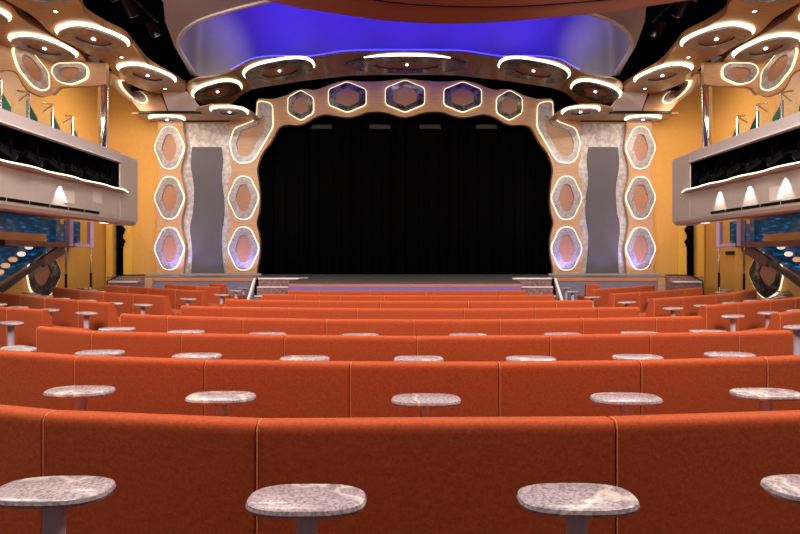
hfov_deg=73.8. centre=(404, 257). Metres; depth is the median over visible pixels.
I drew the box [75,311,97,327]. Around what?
cocktail table
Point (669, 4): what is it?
pipe
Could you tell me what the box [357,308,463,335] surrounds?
bench seat back
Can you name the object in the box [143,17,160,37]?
spotlight
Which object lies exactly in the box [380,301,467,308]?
bench seat back
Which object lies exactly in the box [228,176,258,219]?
wall light
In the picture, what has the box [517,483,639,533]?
cocktail table
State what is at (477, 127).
light
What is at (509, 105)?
wall light
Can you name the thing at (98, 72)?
fascia
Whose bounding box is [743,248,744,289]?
post
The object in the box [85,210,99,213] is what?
vent
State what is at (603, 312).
bench seat back
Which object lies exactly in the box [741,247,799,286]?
balustrade
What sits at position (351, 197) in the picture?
stage curtain
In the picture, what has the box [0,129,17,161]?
spotlight
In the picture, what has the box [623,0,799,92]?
rib
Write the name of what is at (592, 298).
cocktail table
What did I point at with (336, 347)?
bench seat back
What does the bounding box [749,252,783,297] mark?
wall light
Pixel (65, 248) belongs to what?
post
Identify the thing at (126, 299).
bench seat back
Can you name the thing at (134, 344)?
bench seat back
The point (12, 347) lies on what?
cocktail table
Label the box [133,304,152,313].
cocktail table
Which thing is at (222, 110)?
ceiling light
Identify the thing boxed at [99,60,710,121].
wall
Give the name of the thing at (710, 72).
fascia
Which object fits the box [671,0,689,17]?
spotlight
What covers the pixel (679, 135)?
wall
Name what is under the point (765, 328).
bench seat back
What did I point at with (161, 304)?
bench seat back
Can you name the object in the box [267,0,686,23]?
ceiling
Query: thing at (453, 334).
cocktail table
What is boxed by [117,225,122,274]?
door
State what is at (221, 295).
cocktail table
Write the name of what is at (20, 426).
bench seat back
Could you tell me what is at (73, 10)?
rib
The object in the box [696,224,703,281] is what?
trim
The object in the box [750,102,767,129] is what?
glass balustrade
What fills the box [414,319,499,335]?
bench seat back
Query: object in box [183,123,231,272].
panel
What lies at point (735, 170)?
spotlight
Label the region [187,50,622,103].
ceiling light
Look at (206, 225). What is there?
panel
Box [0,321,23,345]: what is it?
cocktail table
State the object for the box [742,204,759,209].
vent
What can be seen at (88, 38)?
ceiling light
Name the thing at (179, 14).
ceiling
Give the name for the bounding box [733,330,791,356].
bench seat back
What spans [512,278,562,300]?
steps
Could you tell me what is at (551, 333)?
cocktail table
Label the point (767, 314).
cocktail table
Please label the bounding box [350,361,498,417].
bench seat back
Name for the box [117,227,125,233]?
wall spotlight
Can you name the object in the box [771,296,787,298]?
cocktail table
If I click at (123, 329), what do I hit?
cocktail table
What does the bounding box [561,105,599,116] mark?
ceiling light
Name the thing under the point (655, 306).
bench seat back
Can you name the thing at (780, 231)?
booth
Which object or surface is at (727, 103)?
wall
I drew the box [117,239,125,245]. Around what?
wall spotlight
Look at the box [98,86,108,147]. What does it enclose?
column
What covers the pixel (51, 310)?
cocktail table
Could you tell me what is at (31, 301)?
bench seat back
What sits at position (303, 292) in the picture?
bench seat back
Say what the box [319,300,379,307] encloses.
bench seat back
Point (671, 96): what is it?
wall light
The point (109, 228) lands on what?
trim
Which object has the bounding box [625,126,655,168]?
wall light
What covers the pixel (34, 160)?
spotlight
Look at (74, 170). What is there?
spotlight
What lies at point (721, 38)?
ceiling light
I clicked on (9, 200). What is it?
vent
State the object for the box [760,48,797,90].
wall light
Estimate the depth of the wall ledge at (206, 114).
15.71 m
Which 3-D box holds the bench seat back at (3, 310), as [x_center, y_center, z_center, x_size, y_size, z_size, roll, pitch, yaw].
[-5.815,1.085,7.787,1.539,0.849,0.693,0,0,29]
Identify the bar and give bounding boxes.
[13,149,109,176]
[700,149,796,176]
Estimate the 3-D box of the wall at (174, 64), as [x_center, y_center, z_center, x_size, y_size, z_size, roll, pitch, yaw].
[-6.725,-5.255,15.150,2.350,0.990,0.060,0,0,0]
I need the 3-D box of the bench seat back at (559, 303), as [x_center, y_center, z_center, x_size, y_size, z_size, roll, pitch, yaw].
[2.593,1.085,8.657,0.613,0.849,0.693,0,0,-9]
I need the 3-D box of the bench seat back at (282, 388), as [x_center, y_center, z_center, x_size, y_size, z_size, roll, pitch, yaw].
[-0.798,1.085,3.739,0.943,0.849,0.693,0,0,4]
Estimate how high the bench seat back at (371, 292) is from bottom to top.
0.849 m
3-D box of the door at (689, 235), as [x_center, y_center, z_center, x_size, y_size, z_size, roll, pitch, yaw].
[8.900,-0.190,17.060,0.540,3.400,0.180,0,0,0]
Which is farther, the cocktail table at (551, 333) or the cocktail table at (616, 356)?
the cocktail table at (551, 333)
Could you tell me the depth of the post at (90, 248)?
14.83 m
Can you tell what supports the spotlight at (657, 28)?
hanging from the pipe at (669, 4)
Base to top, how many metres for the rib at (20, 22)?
0.160 m
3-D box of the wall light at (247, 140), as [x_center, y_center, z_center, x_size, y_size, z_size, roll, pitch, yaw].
[-4.677,-3.835,16.258,1.332,1.902,0.085,0,0,0]
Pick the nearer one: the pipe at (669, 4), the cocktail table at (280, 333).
the cocktail table at (280, 333)
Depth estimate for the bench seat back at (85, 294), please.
10.60 m
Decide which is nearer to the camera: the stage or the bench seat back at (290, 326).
the bench seat back at (290, 326)
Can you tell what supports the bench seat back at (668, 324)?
on the floor
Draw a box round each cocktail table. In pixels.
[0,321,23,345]
[0,345,36,351]
[0,476,115,533]
[9,306,28,307]
[43,385,115,410]
[45,308,59,319]
[74,350,124,355]
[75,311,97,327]
[98,327,135,331]
[111,302,122,306]
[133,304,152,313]
[168,330,204,332]
[171,353,221,358]
[179,298,196,305]
[185,391,255,416]
[214,294,228,303]
[229,290,242,297]
[238,287,249,294]
[246,484,366,533]
[249,332,285,334]
[279,355,329,360]
[342,333,378,334]
[391,393,460,416]
[394,355,443,360]
[449,333,485,335]
[506,355,556,360]
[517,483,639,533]
[544,332,579,334]
[560,287,571,299]
[565,291,579,299]
[584,296,599,306]
[590,392,662,415]
[612,354,663,359]
[618,301,635,306]
[620,331,657,333]
[663,307,682,315]
[689,330,727,331]
[703,352,755,357]
[721,314,744,331]
[729,388,799,410]
[757,311,776,326]
[760,474,799,503]
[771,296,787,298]
[778,293,791,295]
[783,325,799,354]
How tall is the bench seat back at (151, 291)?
0.849 m
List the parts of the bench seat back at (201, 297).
backrest, seat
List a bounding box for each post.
[65,248,66,287]
[90,248,91,288]
[718,248,719,291]
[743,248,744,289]
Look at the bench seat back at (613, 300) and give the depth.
10.01 m
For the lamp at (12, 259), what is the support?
attached to the window at (6, 252)
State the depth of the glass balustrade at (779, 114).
10.87 m
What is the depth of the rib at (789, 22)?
10.96 m
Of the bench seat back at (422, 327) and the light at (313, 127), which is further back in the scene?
the light at (313, 127)
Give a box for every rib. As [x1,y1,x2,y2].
[0,0,87,61]
[6,0,185,92]
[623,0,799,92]
[722,3,799,61]
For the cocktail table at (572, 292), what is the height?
0.720 m
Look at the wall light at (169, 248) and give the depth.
16.24 m
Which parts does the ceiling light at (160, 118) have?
metal plate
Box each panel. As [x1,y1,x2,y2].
[162,91,198,110]
[180,2,629,75]
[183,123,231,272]
[190,147,224,272]
[578,123,626,272]
[585,147,619,272]
[611,91,647,110]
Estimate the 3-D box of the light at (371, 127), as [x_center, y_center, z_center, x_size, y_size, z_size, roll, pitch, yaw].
[-0.795,-5.192,16.950,0.660,2.216,0.200,0,0,0]
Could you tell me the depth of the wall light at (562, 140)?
16.24 m
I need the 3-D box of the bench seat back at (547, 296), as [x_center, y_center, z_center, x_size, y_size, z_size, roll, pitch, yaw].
[2.157,1.085,9.919,1.015,0.849,0.693,0,0,-7]
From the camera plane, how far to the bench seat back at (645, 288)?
12.74 m
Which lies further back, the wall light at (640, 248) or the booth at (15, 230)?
the wall light at (640, 248)
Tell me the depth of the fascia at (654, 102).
15.38 m
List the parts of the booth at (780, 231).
post, pane, post, pane, amber panel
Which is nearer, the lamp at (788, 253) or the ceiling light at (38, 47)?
the ceiling light at (38, 47)
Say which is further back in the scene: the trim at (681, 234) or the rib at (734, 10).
the trim at (681, 234)
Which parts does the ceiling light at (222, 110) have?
metal plate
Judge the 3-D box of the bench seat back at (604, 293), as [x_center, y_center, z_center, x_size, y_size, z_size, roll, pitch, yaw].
[4.096,1.085,11.779,0.871,0.849,0.693,0,0,-40]
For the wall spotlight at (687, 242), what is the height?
0.220 m
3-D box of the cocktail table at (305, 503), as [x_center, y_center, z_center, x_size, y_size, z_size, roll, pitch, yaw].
[-0.326,1.150,1.773,0.396,0.720,0.230,0,0,0]
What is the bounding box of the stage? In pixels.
[107,274,702,299]
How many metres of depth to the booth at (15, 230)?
12.75 m
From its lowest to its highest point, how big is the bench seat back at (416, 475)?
0.849 m
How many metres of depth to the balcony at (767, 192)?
10.51 m
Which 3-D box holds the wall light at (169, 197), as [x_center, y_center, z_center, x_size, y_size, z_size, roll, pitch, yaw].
[-7.181,-1.835,16.264,0.911,1.315,0.065,0,0,0]
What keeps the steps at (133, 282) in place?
on the floor
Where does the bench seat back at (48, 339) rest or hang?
on the floor
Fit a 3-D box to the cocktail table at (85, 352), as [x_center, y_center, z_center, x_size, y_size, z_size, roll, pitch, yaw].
[-2.577,1.150,4.503,0.396,0.720,0.230,0,0,-2]
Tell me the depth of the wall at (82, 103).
15.09 m
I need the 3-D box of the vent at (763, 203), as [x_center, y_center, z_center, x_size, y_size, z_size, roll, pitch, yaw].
[6.499,-0.958,9.490,0.010,0.055,0.500,0,0,0]
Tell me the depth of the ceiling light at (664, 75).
13.38 m
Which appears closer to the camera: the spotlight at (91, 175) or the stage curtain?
the spotlight at (91, 175)
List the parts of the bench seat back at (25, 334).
backrest, seat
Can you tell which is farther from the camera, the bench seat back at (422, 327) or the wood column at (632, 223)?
the wood column at (632, 223)
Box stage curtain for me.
[245,76,564,273]
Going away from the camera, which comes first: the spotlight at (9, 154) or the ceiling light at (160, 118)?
the spotlight at (9, 154)
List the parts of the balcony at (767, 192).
panel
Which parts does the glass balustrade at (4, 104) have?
post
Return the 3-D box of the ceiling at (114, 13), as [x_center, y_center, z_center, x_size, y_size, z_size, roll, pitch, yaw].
[-5.950,-5.800,9.100,8.900,0.100,12.200,0,0,0]
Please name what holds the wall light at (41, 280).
attached to the wall at (82, 103)
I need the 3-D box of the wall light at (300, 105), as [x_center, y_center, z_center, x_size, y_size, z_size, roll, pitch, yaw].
[-3.180,-4.654,16.264,0.807,0.901,0.065,0,0,0]
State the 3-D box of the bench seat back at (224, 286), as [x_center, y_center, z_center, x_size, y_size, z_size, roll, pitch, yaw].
[-4.686,1.085,14.091,0.671,0.849,0.693,0,0,40]
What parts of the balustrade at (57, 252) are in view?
handrail, panel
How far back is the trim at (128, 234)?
16.42 m
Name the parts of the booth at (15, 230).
amber panel, pane, post, pane, post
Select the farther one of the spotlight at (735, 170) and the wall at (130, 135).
the wall at (130, 135)
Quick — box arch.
[227,79,582,272]
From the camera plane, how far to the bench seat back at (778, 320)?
6.46 m
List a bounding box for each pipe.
[134,0,158,22]
[651,3,672,22]
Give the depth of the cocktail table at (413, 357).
4.19 m
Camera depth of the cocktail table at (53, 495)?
1.81 m
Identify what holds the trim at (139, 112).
attached to the wall ledge at (206, 114)
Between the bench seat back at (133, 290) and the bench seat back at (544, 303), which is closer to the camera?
the bench seat back at (544, 303)
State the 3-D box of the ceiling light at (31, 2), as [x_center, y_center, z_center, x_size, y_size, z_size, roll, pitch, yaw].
[-6.357,-4.628,9.305,1.160,0.096,0.776,0,0,22]
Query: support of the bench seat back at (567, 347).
on the floor
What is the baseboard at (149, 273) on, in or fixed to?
on the stage
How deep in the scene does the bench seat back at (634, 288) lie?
12.10 m
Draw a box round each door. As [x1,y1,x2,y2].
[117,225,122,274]
[687,225,692,274]
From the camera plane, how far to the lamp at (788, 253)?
12.76 m
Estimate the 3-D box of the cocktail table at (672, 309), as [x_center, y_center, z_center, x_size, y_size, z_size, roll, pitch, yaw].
[4.269,1.150,8.489,0.396,0.720,0.230,0,0,-32]
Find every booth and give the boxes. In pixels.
[0,213,93,247]
[716,214,799,247]
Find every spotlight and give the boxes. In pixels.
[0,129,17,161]
[20,138,43,167]
[44,145,64,172]
[65,151,83,177]
[82,156,98,181]
[96,161,111,184]
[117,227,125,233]
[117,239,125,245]
[120,0,138,17]
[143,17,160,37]
[649,17,666,37]
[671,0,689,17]
[684,227,692,233]
[684,239,692,245]
[698,161,713,184]
[711,156,727,181]
[726,151,744,177]
[745,145,765,172]
[766,138,789,167]
[792,138,799,161]
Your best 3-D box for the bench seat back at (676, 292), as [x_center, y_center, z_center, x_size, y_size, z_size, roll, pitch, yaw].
[5.409,1.085,11.365,0.964,0.849,0.693,0,0,-40]
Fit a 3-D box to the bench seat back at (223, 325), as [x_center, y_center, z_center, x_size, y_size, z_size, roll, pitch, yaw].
[-2.180,1.085,6.326,0.954,0.849,0.693,0,0,13]
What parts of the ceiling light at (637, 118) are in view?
metal plate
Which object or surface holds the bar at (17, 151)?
attached to the balcony at (26, 189)
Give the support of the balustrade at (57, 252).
on the floor
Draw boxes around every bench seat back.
[0,292,21,306]
[0,306,53,347]
[0,350,79,409]
[0,404,55,533]
[7,307,90,346]
[20,294,45,308]
[36,326,93,353]
[42,410,260,533]
[45,297,78,327]
[52,287,81,299]
[74,355,207,415]
[78,300,119,330]
[81,290,103,301]
[91,331,182,357]
[103,292,132,316]
[106,285,128,292]
[120,313,168,331]
[127,286,147,293]
[133,294,180,315]
[148,288,175,308]
[164,283,176,288]
[167,315,244,333]
[175,289,224,309]
[176,285,196,289]
[181,305,223,316]
[181,333,284,359]
[197,286,237,303]
[204,359,350,417]
[209,283,245,298]
[223,306,287,317]
[225,299,263,306]
[243,317,325,334]
[256,416,614,533]
[262,294,295,299]
[264,300,318,307]
[284,335,416,360]
[288,290,319,294]
[288,307,357,318]
[295,294,339,300]
[319,290,369,294]
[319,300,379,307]
[326,319,412,335]
[340,295,383,300]
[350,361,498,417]
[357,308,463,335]
[370,290,425,294]
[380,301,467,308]
[384,295,430,300]
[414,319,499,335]
[417,335,548,361]
[426,290,495,294]
[431,295,499,300]
[464,308,534,319]
[468,300,555,307]
[495,290,524,294]
[497,360,639,416]
[499,318,582,334]
[500,294,553,300]
[534,307,597,318]
[548,333,648,360]
[555,300,592,307]
[578,284,599,299]
[581,317,655,333]
[588,288,614,306]
[596,307,638,317]
[606,292,638,306]
[608,410,799,533]
[614,286,637,292]
[635,357,765,414]
[637,285,654,291]
[639,291,664,312]
[639,297,682,316]
[646,332,737,358]
[654,316,702,332]
[663,289,684,297]
[682,295,715,315]
[684,287,702,295]
[697,303,736,331]
[712,293,732,303]
[731,289,756,301]
[733,300,769,330]
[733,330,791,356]
[743,311,799,354]
[744,310,799,330]
[759,355,799,410]
[769,298,794,311]
[792,296,799,308]
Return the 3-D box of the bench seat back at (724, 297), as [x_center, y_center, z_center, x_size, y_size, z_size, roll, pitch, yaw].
[5.699,1.085,10.132,0.783,0.849,0.693,0,0,-39]
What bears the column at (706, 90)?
on the balcony at (767, 192)
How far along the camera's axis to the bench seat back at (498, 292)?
10.91 m
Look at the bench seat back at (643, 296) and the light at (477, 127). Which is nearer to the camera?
the bench seat back at (643, 296)
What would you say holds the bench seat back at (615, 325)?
on the floor
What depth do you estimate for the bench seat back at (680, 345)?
4.69 m
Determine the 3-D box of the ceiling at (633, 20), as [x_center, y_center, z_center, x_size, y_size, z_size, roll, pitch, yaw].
[4.529,-4.910,10.367,2.691,0.060,7.713,0,0,35]
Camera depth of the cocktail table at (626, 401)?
3.00 m
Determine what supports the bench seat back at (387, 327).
on the floor
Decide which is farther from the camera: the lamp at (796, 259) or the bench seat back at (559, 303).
the lamp at (796, 259)
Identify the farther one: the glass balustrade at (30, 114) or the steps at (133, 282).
the steps at (133, 282)
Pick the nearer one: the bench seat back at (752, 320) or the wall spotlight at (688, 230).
the bench seat back at (752, 320)
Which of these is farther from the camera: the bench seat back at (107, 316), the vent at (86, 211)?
the vent at (86, 211)
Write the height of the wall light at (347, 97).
0.927 m
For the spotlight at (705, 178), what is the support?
hanging from the bar at (792, 151)
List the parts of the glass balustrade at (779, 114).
post, handrail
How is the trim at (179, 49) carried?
attached to the ceiling panel at (216, 45)
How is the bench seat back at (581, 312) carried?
on the floor
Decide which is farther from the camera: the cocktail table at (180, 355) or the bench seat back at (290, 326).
the bench seat back at (290, 326)
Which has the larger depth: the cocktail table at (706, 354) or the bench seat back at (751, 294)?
the bench seat back at (751, 294)
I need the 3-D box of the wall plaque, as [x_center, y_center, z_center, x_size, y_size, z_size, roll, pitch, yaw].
[9.275,-0.143,15.219,0.030,0.100,0.380,0,0,0]
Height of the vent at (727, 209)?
0.055 m
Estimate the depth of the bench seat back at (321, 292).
10.83 m
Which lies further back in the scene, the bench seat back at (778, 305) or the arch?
the arch
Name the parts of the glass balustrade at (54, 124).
handrail, post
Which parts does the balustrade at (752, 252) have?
panel, handrail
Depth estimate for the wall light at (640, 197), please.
16.24 m
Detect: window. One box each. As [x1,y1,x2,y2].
[0,224,63,282]
[746,224,799,275]
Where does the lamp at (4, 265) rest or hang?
attached to the window at (6, 252)
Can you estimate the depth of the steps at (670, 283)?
14.55 m
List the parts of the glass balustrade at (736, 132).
post, handrail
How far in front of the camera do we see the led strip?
14.07 m
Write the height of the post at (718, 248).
1.780 m
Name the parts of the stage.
wing panel, wing panel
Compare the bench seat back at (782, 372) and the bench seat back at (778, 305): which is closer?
the bench seat back at (782, 372)
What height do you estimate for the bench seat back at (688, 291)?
0.849 m
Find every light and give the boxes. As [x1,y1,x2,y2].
[0,9,10,24]
[8,33,77,60]
[12,48,49,90]
[19,0,69,5]
[26,252,60,294]
[51,62,88,84]
[55,22,129,51]
[117,63,176,85]
[118,80,147,103]
[148,115,184,122]
[154,126,184,168]
[154,176,184,218]
[154,227,184,269]
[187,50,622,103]
[210,105,248,116]
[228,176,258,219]
[228,226,258,270]
[229,101,273,163]
[287,90,313,120]
[311,79,332,129]
[328,82,366,112]
[369,75,389,129]
[385,80,424,112]
[420,75,440,129]
[443,82,481,112]
[475,79,496,129]
[496,90,522,120]
[536,101,580,163]
[551,176,581,219]
[551,226,581,270]
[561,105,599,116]
[625,115,661,122]
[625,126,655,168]
[625,176,655,218]
[625,227,655,269]
[633,63,692,85]
[662,80,691,103]
[680,22,754,51]
[721,62,758,84]
[732,33,799,60]
[740,0,790,5]
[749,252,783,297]
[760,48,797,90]
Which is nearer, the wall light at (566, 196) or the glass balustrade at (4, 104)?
the glass balustrade at (4, 104)
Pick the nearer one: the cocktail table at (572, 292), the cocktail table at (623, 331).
the cocktail table at (623, 331)
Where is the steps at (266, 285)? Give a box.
[247,278,298,299]
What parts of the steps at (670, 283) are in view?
riser panel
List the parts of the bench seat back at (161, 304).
seat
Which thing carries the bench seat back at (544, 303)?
on the floor
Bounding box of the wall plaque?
[725,251,733,254]
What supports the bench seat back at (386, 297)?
on the floor
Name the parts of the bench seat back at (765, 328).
seat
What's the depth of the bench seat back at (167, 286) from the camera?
13.49 m
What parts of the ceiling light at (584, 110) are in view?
metal plate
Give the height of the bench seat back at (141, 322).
0.849 m
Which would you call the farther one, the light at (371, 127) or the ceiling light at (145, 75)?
the light at (371, 127)
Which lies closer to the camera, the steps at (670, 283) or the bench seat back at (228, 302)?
the bench seat back at (228, 302)
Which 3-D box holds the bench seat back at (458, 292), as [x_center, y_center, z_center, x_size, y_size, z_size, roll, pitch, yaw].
[1.123,1.085,11.168,1.427,0.849,0.693,0,0,-3]
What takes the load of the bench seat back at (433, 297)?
on the floor
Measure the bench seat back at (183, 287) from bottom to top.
0.849 m
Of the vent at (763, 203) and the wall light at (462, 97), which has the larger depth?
the wall light at (462, 97)
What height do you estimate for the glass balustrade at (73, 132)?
1.390 m
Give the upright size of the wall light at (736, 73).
0.529 m
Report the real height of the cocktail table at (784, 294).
0.720 m
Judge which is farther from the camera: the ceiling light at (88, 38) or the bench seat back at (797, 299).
the ceiling light at (88, 38)
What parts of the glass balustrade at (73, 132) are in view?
handrail, post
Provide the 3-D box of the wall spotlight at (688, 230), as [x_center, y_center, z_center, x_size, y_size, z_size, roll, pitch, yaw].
[8.662,-0.846,16.294,0.150,0.220,0.271,0,0,0]
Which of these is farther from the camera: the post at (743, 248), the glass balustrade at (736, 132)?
the post at (743, 248)
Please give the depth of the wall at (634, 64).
15.12 m
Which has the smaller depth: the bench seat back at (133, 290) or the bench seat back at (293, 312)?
the bench seat back at (293, 312)
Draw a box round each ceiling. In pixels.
[20,0,178,55]
[162,0,262,74]
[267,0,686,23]
[596,7,645,74]
[631,0,789,55]
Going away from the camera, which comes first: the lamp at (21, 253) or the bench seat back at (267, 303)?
the bench seat back at (267, 303)
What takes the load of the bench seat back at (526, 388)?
on the floor
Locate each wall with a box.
[0,58,116,297]
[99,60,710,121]
[105,71,229,290]
[130,55,199,90]
[580,71,704,294]
[610,55,679,90]
[693,58,799,299]
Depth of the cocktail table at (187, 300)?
10.39 m
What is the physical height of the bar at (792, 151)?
0.046 m
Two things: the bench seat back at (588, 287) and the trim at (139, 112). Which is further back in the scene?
the trim at (139, 112)
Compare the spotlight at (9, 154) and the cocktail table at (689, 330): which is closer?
the cocktail table at (689, 330)
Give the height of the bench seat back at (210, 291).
0.849 m
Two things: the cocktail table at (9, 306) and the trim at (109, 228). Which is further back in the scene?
the trim at (109, 228)
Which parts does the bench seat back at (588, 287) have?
seat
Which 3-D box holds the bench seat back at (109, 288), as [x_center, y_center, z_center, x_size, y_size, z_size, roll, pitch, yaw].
[-6.682,1.085,13.011,1.166,0.849,0.693,0,0,39]
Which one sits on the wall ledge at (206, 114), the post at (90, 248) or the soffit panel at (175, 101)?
the soffit panel at (175, 101)
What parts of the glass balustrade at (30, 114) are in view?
handrail, post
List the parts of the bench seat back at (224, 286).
backrest, seat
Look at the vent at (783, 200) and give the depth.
8.98 m
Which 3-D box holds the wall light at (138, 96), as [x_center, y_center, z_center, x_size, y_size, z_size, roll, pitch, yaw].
[-7.575,-4.696,14.473,0.504,0.529,1.858,0,0,-5]
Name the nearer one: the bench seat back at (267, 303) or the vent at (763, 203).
the bench seat back at (267, 303)
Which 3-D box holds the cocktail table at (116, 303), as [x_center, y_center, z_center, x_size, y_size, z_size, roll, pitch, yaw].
[-5.154,1.150,9.441,0.396,0.720,0.230,0,0,32]
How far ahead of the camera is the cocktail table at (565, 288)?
14.25 m
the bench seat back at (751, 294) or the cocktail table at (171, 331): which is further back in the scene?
the bench seat back at (751, 294)
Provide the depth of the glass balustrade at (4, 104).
10.22 m
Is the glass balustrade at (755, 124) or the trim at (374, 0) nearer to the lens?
the trim at (374, 0)
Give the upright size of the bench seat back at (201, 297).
0.849 m
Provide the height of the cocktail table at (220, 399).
0.720 m
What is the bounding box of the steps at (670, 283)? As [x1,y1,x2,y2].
[665,274,703,294]
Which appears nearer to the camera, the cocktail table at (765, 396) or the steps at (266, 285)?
the cocktail table at (765, 396)
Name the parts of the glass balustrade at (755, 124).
post, handrail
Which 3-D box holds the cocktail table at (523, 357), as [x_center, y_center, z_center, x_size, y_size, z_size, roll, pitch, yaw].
[0.999,1.150,4.228,0.396,0.720,0.230,0,0,1]
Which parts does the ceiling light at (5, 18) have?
metal plate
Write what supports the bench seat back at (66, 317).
on the floor
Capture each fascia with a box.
[0,45,108,96]
[110,74,166,110]
[643,74,699,110]
[701,48,799,96]
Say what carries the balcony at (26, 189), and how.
attached to the wall at (82, 103)
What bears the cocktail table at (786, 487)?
on the floor
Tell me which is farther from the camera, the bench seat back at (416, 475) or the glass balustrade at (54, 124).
the glass balustrade at (54, 124)
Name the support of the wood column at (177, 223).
on the stage
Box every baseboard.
[148,273,262,274]
[547,273,661,274]
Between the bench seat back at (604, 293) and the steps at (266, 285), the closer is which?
the bench seat back at (604, 293)
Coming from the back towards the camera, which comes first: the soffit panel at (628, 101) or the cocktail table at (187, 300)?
the soffit panel at (628, 101)
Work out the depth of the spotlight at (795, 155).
8.99 m
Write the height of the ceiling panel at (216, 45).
2.850 m
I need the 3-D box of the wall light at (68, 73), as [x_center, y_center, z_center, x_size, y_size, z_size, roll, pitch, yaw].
[-7.940,-4.373,12.643,0.868,0.529,0.065,0,0,0]
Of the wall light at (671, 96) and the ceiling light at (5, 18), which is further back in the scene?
the wall light at (671, 96)
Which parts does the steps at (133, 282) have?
riser panel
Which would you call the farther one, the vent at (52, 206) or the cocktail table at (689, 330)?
the vent at (52, 206)
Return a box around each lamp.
[0,263,9,267]
[8,257,17,261]
[17,251,25,256]
[784,251,792,256]
[792,257,799,261]
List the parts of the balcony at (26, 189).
panel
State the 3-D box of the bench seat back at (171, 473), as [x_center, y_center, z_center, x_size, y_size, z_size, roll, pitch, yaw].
[-1.026,1.085,2.542,0.945,0.849,0.693,0,0,7]
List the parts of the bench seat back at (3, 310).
backrest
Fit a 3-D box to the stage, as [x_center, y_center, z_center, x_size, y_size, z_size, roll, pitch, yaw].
[0.000,1.020,15.000,16.800,0.980,6.400,0,0,0]
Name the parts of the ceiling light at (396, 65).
ceiling light, ceiling light, stage canopy, ceiling light, ceiling light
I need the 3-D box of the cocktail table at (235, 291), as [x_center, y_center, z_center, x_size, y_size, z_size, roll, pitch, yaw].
[-4.133,1.150,13.036,0.396,0.720,0.230,0,0,32]
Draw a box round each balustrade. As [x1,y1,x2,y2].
[0,78,10,111]
[0,247,68,291]
[15,89,37,121]
[42,102,59,129]
[62,115,77,136]
[732,115,747,136]
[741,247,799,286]
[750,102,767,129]
[772,89,794,121]
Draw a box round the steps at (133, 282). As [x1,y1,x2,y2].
[106,274,144,286]
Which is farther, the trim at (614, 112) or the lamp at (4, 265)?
the trim at (614, 112)
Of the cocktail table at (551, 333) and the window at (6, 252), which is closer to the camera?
the cocktail table at (551, 333)
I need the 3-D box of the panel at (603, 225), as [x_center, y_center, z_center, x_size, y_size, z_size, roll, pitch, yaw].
[6.092,-1.454,16.430,1.046,3.923,0.060,0,0,0]
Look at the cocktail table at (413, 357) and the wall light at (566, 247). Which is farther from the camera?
the wall light at (566, 247)
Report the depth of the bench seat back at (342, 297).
9.49 m
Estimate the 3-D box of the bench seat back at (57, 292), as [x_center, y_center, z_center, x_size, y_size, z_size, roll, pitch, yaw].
[-7.138,1.085,11.839,1.880,0.849,0.693,0,0,41]
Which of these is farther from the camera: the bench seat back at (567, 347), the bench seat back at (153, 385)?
the bench seat back at (567, 347)
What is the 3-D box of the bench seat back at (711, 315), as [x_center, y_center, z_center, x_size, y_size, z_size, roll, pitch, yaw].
[4.353,1.085,7.907,0.894,0.849,0.693,0,0,-34]
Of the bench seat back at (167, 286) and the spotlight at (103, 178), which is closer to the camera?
the spotlight at (103, 178)
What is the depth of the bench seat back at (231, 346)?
4.60 m
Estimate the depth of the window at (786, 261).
12.91 m
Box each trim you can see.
[106,224,113,281]
[123,226,132,274]
[138,111,201,113]
[176,0,271,75]
[374,0,604,7]
[587,13,633,75]
[608,111,671,113]
[677,226,686,274]
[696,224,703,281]
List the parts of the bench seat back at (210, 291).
backrest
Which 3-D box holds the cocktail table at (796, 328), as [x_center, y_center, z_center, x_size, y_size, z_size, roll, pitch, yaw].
[4.554,1.150,6.192,0.396,0.720,0.230,0,0,-32]
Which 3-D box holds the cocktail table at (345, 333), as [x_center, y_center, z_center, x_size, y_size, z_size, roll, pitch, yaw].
[-0.466,1.150,5.519,0.396,0.720,0.230,0,0,0]
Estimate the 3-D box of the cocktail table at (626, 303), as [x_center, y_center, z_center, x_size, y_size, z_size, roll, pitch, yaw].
[4.022,1.150,9.658,0.396,0.720,0.230,0,0,-32]
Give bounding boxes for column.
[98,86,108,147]
[154,122,186,272]
[623,122,655,272]
[701,86,711,147]
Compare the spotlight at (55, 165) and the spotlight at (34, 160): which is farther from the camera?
the spotlight at (55, 165)
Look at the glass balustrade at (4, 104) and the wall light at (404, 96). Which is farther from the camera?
the wall light at (404, 96)
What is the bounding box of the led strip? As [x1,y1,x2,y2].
[230,49,579,69]
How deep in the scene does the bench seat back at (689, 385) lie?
3.46 m
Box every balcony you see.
[0,108,137,225]
[672,112,799,225]
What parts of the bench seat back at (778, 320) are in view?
backrest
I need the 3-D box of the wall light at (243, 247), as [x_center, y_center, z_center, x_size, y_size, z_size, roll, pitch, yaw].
[-4.924,-0.287,16.264,0.942,1.346,0.065,0,0,0]
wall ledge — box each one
[131,104,260,119]
[549,104,678,119]
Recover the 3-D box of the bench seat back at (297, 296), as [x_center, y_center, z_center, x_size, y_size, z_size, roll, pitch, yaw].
[-1.523,1.085,9.920,0.837,0.849,0.693,0,0,9]
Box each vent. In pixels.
[7,198,28,203]
[30,201,49,206]
[50,204,67,209]
[68,207,84,211]
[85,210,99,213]
[710,210,724,213]
[725,207,741,211]
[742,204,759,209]
[760,201,779,206]
[781,198,799,203]
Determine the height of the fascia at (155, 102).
0.883 m
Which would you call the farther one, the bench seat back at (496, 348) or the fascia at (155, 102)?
the fascia at (155, 102)
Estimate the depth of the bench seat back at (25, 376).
3.68 m
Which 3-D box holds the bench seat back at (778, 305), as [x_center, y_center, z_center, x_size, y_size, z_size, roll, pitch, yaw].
[5.921,1.085,8.896,0.884,0.849,0.693,0,0,-33]

